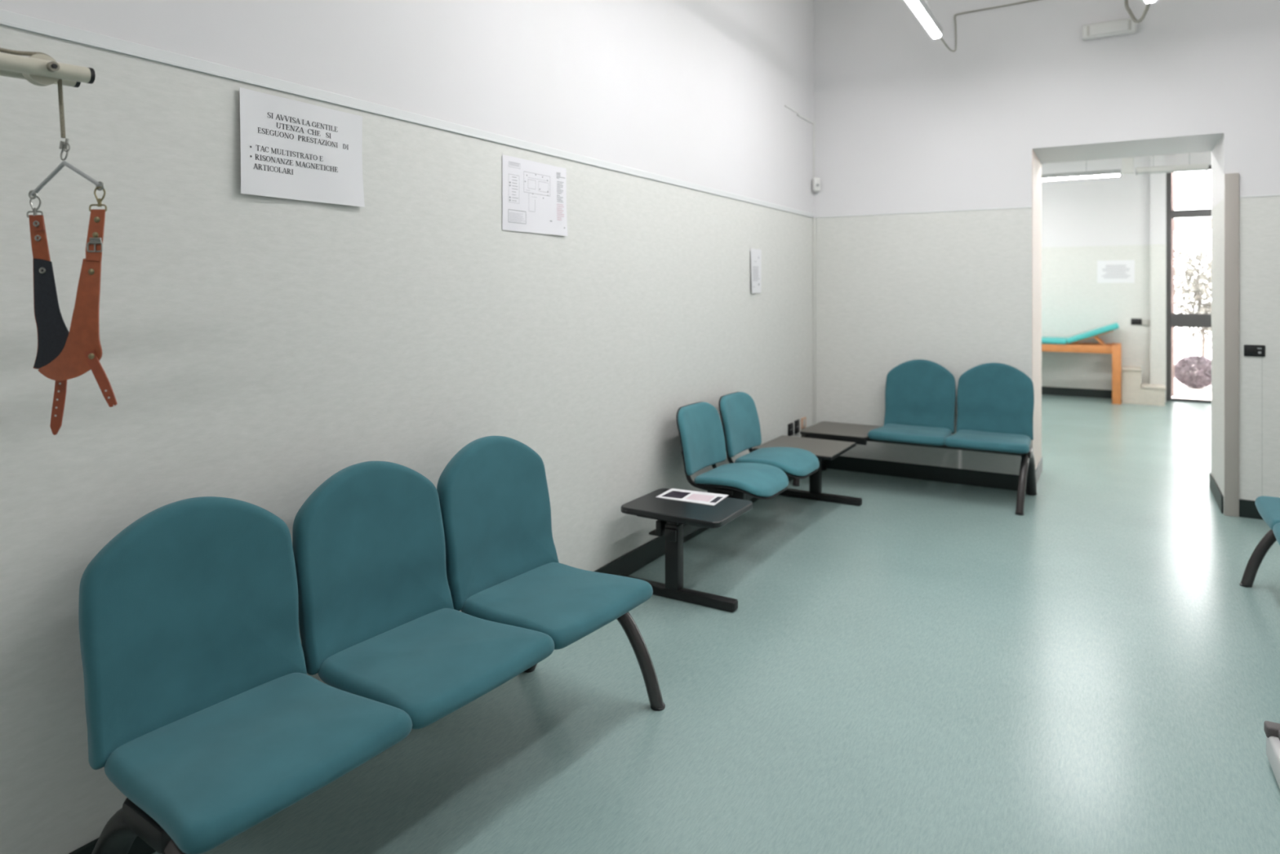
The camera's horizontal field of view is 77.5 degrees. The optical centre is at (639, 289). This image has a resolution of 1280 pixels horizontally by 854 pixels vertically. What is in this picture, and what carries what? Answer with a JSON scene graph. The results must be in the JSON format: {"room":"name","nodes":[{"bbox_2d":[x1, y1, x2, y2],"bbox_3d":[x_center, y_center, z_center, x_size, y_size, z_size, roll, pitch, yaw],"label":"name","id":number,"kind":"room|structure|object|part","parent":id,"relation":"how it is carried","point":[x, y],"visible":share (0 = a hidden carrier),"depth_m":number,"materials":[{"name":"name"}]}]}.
{"room":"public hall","nodes":[
{"label":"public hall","id":0,"kind":"room"},
{"bbox_2d":[0,0,813,853],"bbox_3d":[-1.170,-0.550,2.546,0.200,4.100,9.968,0,0,31],"label":"wall","id":1,"kind":"structure","parent":0,"point":[257,350],"depth_m":2.80,"materials":[{"name":"paint"}]},
{"bbox_2d":[0,47,95,137],"bbox_3d":[-1.600,-0.385,1.204,0.440,0.210,1.224,0,0,31],"label":"boom","id":2,"kind":"object","parent":1,"relation":"attached to","point":[39,68],"visible":1,"depth_m":1.57,"materials":[{"name":"cream painted metal"},{"name":"black plastic"}]},
{"bbox_3d":[-1.398,-0.388,1.214,0.024,0.166,0.918,0,0,31],"label":"cord","id":3,"kind":"part","parent":2,"relation":"part of","materials":[{"name":"grey metal"}]},
{"bbox_2d":[51,63,57,68],"bbox_3d":[-1.140,-0.436,1.552,0.004,0.009,0.010,0,0,31],"label":"socket","id":4,"kind":"object","parent":2,"relation":"attached to","point":[53,65],"depth_m":1.55,"materials":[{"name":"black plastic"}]},
{"bbox_2d":[26,137,117,435],"bbox_3d":[-1.135,-0.004,1.609,0.253,0.601,0.063,0,0,18],"label":"harness","id":5,"kind":"object","parent":2,"relation":"hanging from","point":[63,355],"visible":1,"depth_m":1.59,"materials":[{"name":"orange leather"}]},
{"bbox_2d":[240,87,364,207],"bbox_3d":[-1.057,-0.438,2.522,0.016,0.311,0.448,0,0,31],"label":"notice sign","id":6,"kind":"object","parent":1,"relation":"attached to","point":[291,148],"visible":1,"depth_m":2.50,"materials":[{"name":"white paper"}]},
{"bbox_2d":[0,8,814,217],"bbox_3d":[-1.030,-0.630,2.578,0.008,0.035,9.768,0,0,31],"label":"trim","id":7,"kind":"structure","parent":1,"relation":"attached to","point":[10,19],"depth_m":2.50,"materials":[{"name":"white plastic"}]},
{"bbox_2d":[69,476,793,853],"bbox_3d":[-1.031,1.442,2.572,0.012,0.117,9.756,0,0,31],"label":"baseboard","id":8,"kind":"structure","parent":1,"relation":"attached to","point":[627,564],"depth_m":4.20,"materials":[{"name":"black rubber"}]},
{"bbox_2d":[502,154,567,235],"bbox_3d":[-0.460,-0.410,3.530,0.010,0.316,0.449,0,0,32],"label":"sign","id":9,"kind":"object","parent":1,"relation":"attached to","point":[535,193],"visible":1,"depth_m":3.52,"materials":[{"name":"white paper"}]},
{"bbox_2d":[751,248,761,293],"bbox_3d":[0.826,-0.136,5.674,0.010,0.315,0.196,0,0,28],"label":"notice sign","id":10,"kind":"object","parent":1,"relation":"attached to","point":[756,254],"visible":1,"depth_m":5.68,"materials":[{"name":"white paper"}]},
{"bbox_2d":[787,422,793,435],"bbox_3d":[1.187,1.098,6.276,0.016,0.100,0.100,0,0,31],"label":"wall socket","id":11,"kind":"object","parent":1,"relation":"attached to","point":[790,426],"visible":0.88,"depth_m":6.26,"materials":[{"name":"black plastic"}]},
{"bbox_2d":[794,419,799,433],"bbox_3d":[1.262,1.095,6.401,0.016,0.105,0.092,0,0,31],"label":"wall socket","id":12,"kind":"object","parent":1,"relation":"attached to","point":[796,422],"visible":1,"depth_m":6.38,"materials":[{"name":"black plastic"}]},
{"bbox_2d":[784,105,814,177],"bbox_3d":[1.303,-1.190,6.472,0.014,0.490,0.686,0,0,31],"label":"duct","id":13,"kind":"object","parent":1,"relation":"attached to","point":[797,113],"visible":0.88,"depth_m":6.75,"materials":[{"name":"white plastic"}]},
{"bbox_2d":[800,416,805,429],"bbox_3d":[1.343,1.090,6.538,0.014,0.090,0.100,0,0,31],"label":"wall socket","id":14,"kind":"object","parent":1,"relation":"attached to","point":[802,420],"visible":1,"depth_m":6.51,"materials":[{"name":"beige plastic"}]},
{"bbox_2d":[812,177,820,191],"bbox_3d":[1.483,-0.887,6.704,0.060,0.115,0.057,0,0,-14],"label":"detector","id":15,"kind":"object","parent":1,"relation":"attached to","point":[815,181],"visible":1,"depth_m":6.68,"materials":[{"name":"white plastic"}]},
{"bbox_2d":[152,394,1279,853],"bbox_3d":[1.912,1.550,4.484,6.700,0.100,16.460,0,0,31],"label":"floor","id":16,"kind":"structure","parent":0,"point":[921,666],"depth_m":2.92,"materials":[{"name":"teal laminate"}]},
{"bbox_2d":[78,435,665,853],"bbox_3d":[-0.643,1.025,2.368,0.745,0.968,1.677,0,0,35],"label":"bench","id":17,"kind":"object","parent":16,"relation":"on","point":[204,710],"visible":1,"depth_m":2.12,"materials":[{"name":"teal fabric"}]},
{"bbox_3d":[-1.155,1.307,1.785,0.457,0.393,0.072,0,0,35],"label":"leg","id":18,"kind":"part","parent":17,"relation":"part of","materials":[{"name":"black paint"}]},
{"bbox_3d":[-0.948,1.304,1.642,0.408,0.393,0.049,0,0,35],"label":"leg","id":19,"kind":"part","parent":17,"relation":"part of","materials":[{"name":"grey metal"}]},
{"bbox_3d":[-1.131,0.810,2.039,0.170,0.539,0.525,0,0,35],"label":"backrest","id":20,"kind":"part","parent":17,"relation":"part of","materials":[{"name":"teal fabric"}]},
{"bbox_3d":[-0.898,1.071,1.878,0.492,0.069,0.547,0,0,35],"label":"seat","id":21,"kind":"part","parent":17,"relation":"part of","materials":[{"name":"teal fabric"}]},
{"bbox_3d":[-0.828,0.810,2.479,0.170,0.539,0.525,0,0,35],"label":"backrest","id":22,"kind":"part","parent":17,"relation":"part of","materials":[{"name":"teal fabric"}]},
{"bbox_3d":[-0.595,1.071,2.318,0.492,0.069,0.547,0,0,35],"label":"seat","id":23,"kind":"part","parent":17,"relation":"part of","materials":[{"name":"teal fabric"}]},
{"bbox_3d":[-0.524,0.810,2.920,0.170,0.539,0.525,0,0,35],"label":"backrest","id":24,"kind":"part","parent":17,"relation":"part of","materials":[{"name":"teal fabric"}]},
{"bbox_3d":[-0.287,1.307,3.045,0.457,0.393,0.072,0,0,35],"label":"leg","id":25,"kind":"part","parent":17,"relation":"part of","materials":[{"name":"black paint"}]},
{"bbox_3d":[-0.291,1.071,2.759,0.492,0.069,0.547,0,0,35],"label":"seat","id":26,"kind":"part","parent":17,"relation":"part of","materials":[{"name":"teal fabric"}]},
{"bbox_3d":[-0.089,1.304,2.927,0.371,0.393,0.074,0,0,26],"label":"leg","id":27,"kind":"part","parent":17,"relation":"part of","materials":[{"name":"grey metal"}]},
{"bbox_2d":[619,391,862,612],"bbox_3d":[0.707,1.080,4.793,0.657,0.836,2.272,0,0,31],"label":"seating","id":28,"kind":"object","parent":16,"relation":"on","point":[763,473],"visible":0.99,"depth_m":4.47,"materials":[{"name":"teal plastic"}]},
{"bbox_2d":[655,488,728,505],"bbox_3d":[0.269,1.073,4.142,0.328,0.003,0.219,0,0,26],"label":"leaflet","id":29,"kind":"object","parent":28,"relation":"on","point":[693,496],"visible":1,"depth_m":4.13,"materials":[{"name":"white paper"}]},
{"bbox_2d":[662,490,689,498],"bbox_3d":[0.190,1.072,4.177,0.113,0.001,0.130,0,0,26],"label":"picture","id":30,"kind":"object","parent":29,"relation":"on","point":[668,494],"depth_m":4.17},
{"bbox_2d":[710,496,722,502],"bbox_3d":[0.391,1.072,4.075,0.030,0.001,0.125,0,0,24],"label":"picture","id":31,"kind":"object","parent":29,"relation":"on","point":[713,499],"depth_m":4.08},
{"bbox_3d":[0.347,0.840,4.585,0.123,0.356,0.495,0,0,31],"label":"backrest","id":32,"kind":"part","parent":28,"relation":"part of","materials":[{"name":"teal fabric"}]},
{"bbox_3d":[0.479,1.127,4.433,0.220,0.055,0.030,0,0,31],"label":"seat mount","id":33,"kind":"part","parent":28,"relation":"part of","materials":[{"name":"black paint"}]},
{"bbox_3d":[0.629,0.840,5.057,0.123,0.356,0.495,0,0,31],"label":"backrest","id":34,"kind":"part","parent":28,"relation":"part of","materials":[{"name":"teal fabric"}]},
{"bbox_3d":[0.581,1.061,4.506,0.440,0.099,0.496,0,0,31],"label":"seat","id":35,"kind":"part","parent":28,"relation":"part of","materials":[{"name":"teal fabric"}]},
{"bbox_3d":[0.864,1.061,4.978,0.440,0.099,0.496,0,0,31],"label":"seat","id":36,"kind":"part","parent":28,"relation":"part of","materials":[{"name":"teal fabric"}]},
{"bbox_2d":[792,359,1036,515],"bbox_3d":[2.041,1.025,5.991,1.652,0.968,0.707,0,0,31],"label":"bench","id":37,"kind":"object","parent":16,"relation":"on","point":[995,401],"visible":0.94,"depth_m":5.93,"materials":[{"name":"teal fabric"}]},
{"bbox_3d":[1.290,1.304,6.273,0.049,0.393,0.408,0,0,31],"label":"leg","id":38,"kind":"part","parent":37,"relation":"part of","materials":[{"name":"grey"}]},
{"bbox_3d":[1.420,1.307,6.490,0.072,0.393,0.457,0,0,31],"label":"leg","id":39,"kind":"part","parent":37,"relation":"part of","materials":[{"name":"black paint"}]},
{"bbox_3d":[2.027,1.071,5.941,0.547,0.069,0.492,0,0,31],"label":"seat","id":40,"kind":"part","parent":37,"relation":"part of","materials":[{"name":"teal fabric"}]},
{"bbox_3d":[2.172,0.810,6.184,0.525,0.539,0.170,0,0,31],"label":"backrest","id":41,"kind":"part","parent":37,"relation":"part of","materials":[{"name":"teal fabric"}]},
{"bbox_3d":[2.486,1.071,5.667,0.547,0.069,0.492,0,0,31],"label":"seat","id":42,"kind":"part","parent":37,"relation":"part of","materials":[{"name":"teal fabric"}]},
{"bbox_3d":[2.631,0.810,5.910,0.525,0.539,0.170,0,0,31],"label":"backrest","id":43,"kind":"part","parent":37,"relation":"part of","materials":[{"name":"teal fabric"}]},
{"bbox_3d":[2.641,1.304,5.474,0.058,0.393,0.395,0,0,34],"label":"leg","id":44,"kind":"part","parent":37,"relation":"part of","materials":[{"name":"grey metal"}]},
{"bbox_3d":[2.771,1.307,5.681,0.072,0.393,0.457,0,0,31],"label":"leg","id":45,"kind":"part","parent":37,"relation":"part of","materials":[{"name":"black paint"}]},
{"bbox_2d":[1041,322,1121,404],"bbox_3d":[5.577,0.971,11.183,2.012,1.057,0.560,0,0,31],"label":"couch","id":46,"kind":"object","parent":16,"relation":"on","point":[1069,344],"visible":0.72,"depth_m":10.61,"materials":[{"name":"orange wood"}]},
{"bbox_3d":[5.473,0.787,10.963,1.760,0.105,0.040,0,0,31],"label":"rail","id":47,"kind":"part","parent":46,"relation":"part of","materials":[{"name":"orange wood"}]},
{"bbox_3d":[5.722,0.787,11.379,1.760,0.105,0.040,0,0,31],"label":"rail","id":48,"kind":"part","parent":46,"relation":"part of","materials":[{"name":"orange wood"}]},
{"bbox_3d":[6.274,1.113,10.492,0.105,0.775,0.070,0,0,31],"label":"leg","id":49,"kind":"part","parent":46,"relation":"part of","materials":[{"name":"orange wood"}]},
{"bbox_2d":[1121,365,1166,405],"bbox_3d":[6.710,1.269,10.630,0.495,0.462,0.463,0,0,31],"label":"step stool","id":50,"kind":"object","parent":16,"relation":"on","point":[1133,392],"depth_m":10.48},
{"bbox_2d":[1239,495,1279,587],"bbox_3d":[2.961,1.025,3.227,0.699,0.968,1.618,0,0,31],"label":"bench","id":51,"kind":"object","parent":16,"relation":"on","point":[1268,507],"visible":1,"depth_m":3.98,"materials":[{"name":"black paint"}]},
{"bbox_3d":[3.230,1.304,3.949,0.408,0.393,0.049,0,0,31],"label":"leg","id":52,"kind":"part","parent":51,"relation":"part of","materials":[{"name":"grey metal"}]},
{"bbox_3d":[3.196,1.071,3.711,0.492,0.069,0.547,0,0,31],"label":"seat","id":53,"kind":"part","parent":51,"relation":"part of","materials":[{"name":"teal fabric"}]},
{"bbox_3d":[2.921,1.071,3.251,0.492,0.069,0.547,0,0,31],"label":"seat","id":54,"kind":"part","parent":51,"relation":"part of","materials":[{"name":"teal fabric"}]},
{"bbox_2d":[1263,720,1279,788],"bbox_3d":[1.938,1.438,1.816,0.620,0.124,1.350,0,0,29],"label":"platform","id":55,"kind":"object","parent":16,"relation":"on","point":[1272,730],"visible":1,"depth_m":2.48,"materials":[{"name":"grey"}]},
{"bbox_2d":[813,0,1279,514],"bbox_3d":[3.361,-0.550,6.127,4.300,4.100,0.832,0,0,31],"label":"wall","id":56,"kind":"structure","parent":0,"point":[904,122],"depth_m":6.06,"materials":[{"name":"paint"}]},
{"bbox_2d":[812,217,816,425],"bbox_3d":[1.478,0.383,6.753,0.026,1.993,0.026,0,0,31],"label":"trim","id":57,"kind":"structure","parent":56,"relation":"attached to","point":[814,220],"depth_m":6.74,"materials":[{"name":"white"}]},
{"bbox_2d":[940,0,1038,52],"bbox_3d":[2.663,-1.925,5.519,1.073,0.462,0.930,0,0,31],"label":"power cable","id":58,"kind":"object","parent":56,"relation":"attached to","point":[955,15],"visible":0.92,"depth_m":6.03,"materials":[{"name":"grey plastic"}]},
{"bbox_2d":[1031,148,1041,470],"bbox_3d":[3.123,0.168,6.270,0.005,2.431,0.824,0,0,31],"label":"trim","id":59,"kind":"structure","parent":56,"relation":"attached to","point":[1036,163],"depth_m":6.25,"materials":[{"name":"beige paint"}]},
{"bbox_2d":[825,455,1263,519],"bbox_3d":[3.361,1.442,6.127,3.900,0.117,0.856,0,0,31],"label":"baseboard","id":60,"kind":"structure","parent":56,"relation":"attached to","point":[1247,508],"depth_m":6.22,"materials":[{"name":"black plastic"}]},
{"bbox_2d":[815,194,1279,217],"bbox_3d":[3.151,-0.616,5.765,3.888,0.010,0.004,0,0,31],"label":"trim","id":61,"kind":"structure","parent":56,"relation":"attached to","point":[1269,194],"depth_m":6.19,"materials":[{"name":"white plastic"}]},
{"bbox_2d":[1082,17,1136,40],"bbox_3d":[3.313,-1.845,5.633,0.330,0.104,0.066,0,0,31],"label":"emergency light","id":62,"kind":"object","parent":56,"relation":"attached to","point":[1122,26],"visible":0.91,"depth_m":5.61,"materials":[{"name":"white plastic"}]},
{"bbox_2d":[1089,19,1128,35],"bbox_3d":[3.298,-1.845,5.608,0.230,0.076,0.008,0,0,31],"label":"diffuser","id":63,"kind":"object","parent":62,"relation":"attached to","point":[1117,27],"depth_m":5.60,"materials":[{"name":"white plastic"}]},
{"bbox_2d":[1124,0,1150,22],"bbox_3d":[3.232,-1.913,5.196,0.049,0.418,0.934,0,0,23],"label":"power cable","id":64,"kind":"object","parent":56,"relation":"attached to","point":[1134,19],"visible":0.97,"depth_m":5.14,"materials":[{"name":"grey plastic"}]},
{"bbox_2d":[1224,173,1239,516],"bbox_3d":[3.936,0.362,5.304,0.078,2.275,0.050,0,0,31],"label":"trim","id":65,"kind":"structure","parent":56,"relation":"attached to","point":[1231,180],"depth_m":5.28,"materials":[{"name":"grey"}]},
{"bbox_2d":[1244,344,1265,356],"bbox_3d":[4.033,0.398,5.231,0.112,0.076,0.015,0,0,31],"label":"light switch","id":66,"kind":"object","parent":56,"relation":"attached to","point":[1252,350],"visible":1,"depth_m":5.23,"materials":[{"name":"black plastic"}]},
{"bbox_2d":[1041,151,1211,402],"bbox_3d":[6.055,-0.375,11.410,6.300,3.750,0.400,0,0,31],"label":"wall","id":67,"kind":"structure","parent":0,"point":[1086,221],"depth_m":11.06,"materials":[{"name":"paint"}]},
{"bbox_2d":[1041,386,1111,398],"bbox_3d":[3.571,1.442,9.633,3.860,0.117,5.400,0,0,31],"label":"baseboard","id":68,"kind":"structure","parent":67,"relation":"attached to","point":[1088,393],"depth_m":11.22,"materials":[{"name":"black plastic"}]},
{"bbox_2d":[1097,259,1134,283],"bbox_3d":[6.560,-0.255,10.989,0.442,0.310,0.004,0,0,31],"label":"notice sign","id":69,"kind":"object","parent":67,"relation":"attached to","point":[1108,271],"visible":1,"depth_m":10.99,"materials":[{"name":"white paper"}]},
{"bbox_2d":[1130,318,1142,324],"bbox_3d":[6.763,0.430,10.859,0.124,0.084,0.019,0,0,31],"label":"light switch","id":70,"kind":"object","parent":67,"relation":"attached to","point":[1133,321],"visible":1,"depth_m":10.85,"materials":[{"name":"black plastic"}]},
{"bbox_2d":[1142,319,1150,325],"bbox_3d":[6.857,0.439,10.796,0.088,0.078,0.030,0,0,31],"label":"junction box","id":71,"kind":"object","parent":67,"relation":"attached to","point":[1144,322],"visible":1,"depth_m":10.79,"materials":[{"name":"grey plastic"}]},
{"bbox_2d":[1166,164,1211,403],"bbox_3d":[7.740,-0.080,10.518,1.333,3.160,0.060,0,0,31],"label":"window","id":72,"kind":"structure","parent":67,"relation":"in","point":[1175,320],"depth_m":10.81,"materials":[{"name":"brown metal"}]},
{"bbox_3d":[0.803,-2.650,1.850,4.300,0.100,10.800,0,0,31],"label":"ceiling","id":73,"kind":"structure","parent":0,"visible":0},
{"bbox_2d":[904,0,942,39],"bbox_3d":[1.607,-2.151,4.725,0.074,0.898,1.560,0,0,31],"label":"ceiling light","id":74,"kind":"object","parent":73,"relation":"hanging from","point":[920,8],"visible":1,"depth_m":5.03,"materials":[{"name":"white plastic"}]},
{"bbox_2d":[1142,0,1156,4],"bbox_3d":[2.665,-2.161,4.116,0.074,0.878,1.560,0,0,31],"label":"ceiling light","id":75,"kind":"object","parent":73,"relation":"hanging from","point":[1146,2],"visible":1,"depth_m":4.77,"materials":[{"name":"white plastic"}]},
{"bbox_2d":[1144,0,1155,3],"bbox_3d":[2.665,-1.744,4.116,0.058,0.038,1.552,0,0,31],"label":"diffuser","id":76,"kind":"object","parent":75,"relation":"attached to","point":[1145,1],"depth_m":4.77,"materials":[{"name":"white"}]},
{"bbox_3d":[4.720,-2.300,9.179,6.700,0.100,5.800,0,0,31],"label":"ceiling","id":77,"kind":"structure","parent":0,"visible":0},
{"bbox_2d":[1041,160,1120,181],"bbox_3d":[4.609,-1.736,8.896,1.300,1.028,0.068,0,0,31],"label":"ceiling light","id":78,"kind":"object","parent":77,"relation":"hanging from","point":[1105,173],"visible":0.53,"depth_m":8.73,"materials":[{"name":"white plastic"}]},
{"bbox_2d":[1135,152,1208,174],"bbox_3d":[5.568,-1.739,8.354,0.635,1.022,0.068,0,0,26],"label":"ceiling light","id":79,"kind":"object","parent":77,"relation":"hanging from","point":[1204,166],"visible":0.92,"depth_m":8.32,"materials":[{"name":"grey"}]},
{"label":"outside","id":80,"kind":"structure","parent":0,"visible":0},
{"bbox_2d":[1171,339,1211,399],"bbox_3d":[13.456,1.595,17.062,14.000,0.110,16.900,0,0,31],"label":"garden","id":81,"kind":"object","parent":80,"point":[1181,350],"depth_m":18.07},
{"bbox_2d":[1171,172,1211,395],"bbox_3d":[9.947,-0.730,12.170,5.000,4.540,3.300,0,0,31],"label":"sky","id":82,"kind":"structure","parent":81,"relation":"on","point":[1197,224],"depth_m":11.58,"materials":[{"name":"white"}]},
{"bbox_2d":[1174,231,1211,379],"bbox_3d":[9.356,0.297,13.325,1.768,2.488,1.985,0,0,-40],"label":"tree","id":83,"kind":"object","parent":81,"relation":"on","point":[1192,282],"visible":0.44,"depth_m":13.19,"materials":[{"name":"grey plant"}]},
{"bbox_2d":[1174,355,1211,388],"bbox_3d":[8.721,1.280,12.494,0.632,0.542,0.640,0,0,31],"label":"shrub","id":84,"kind":"object","parent":81,"relation":"on","point":[1186,375],"visible":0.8,"depth_m":12.35,"materials":[{"name":"purple plant"}]}
]}

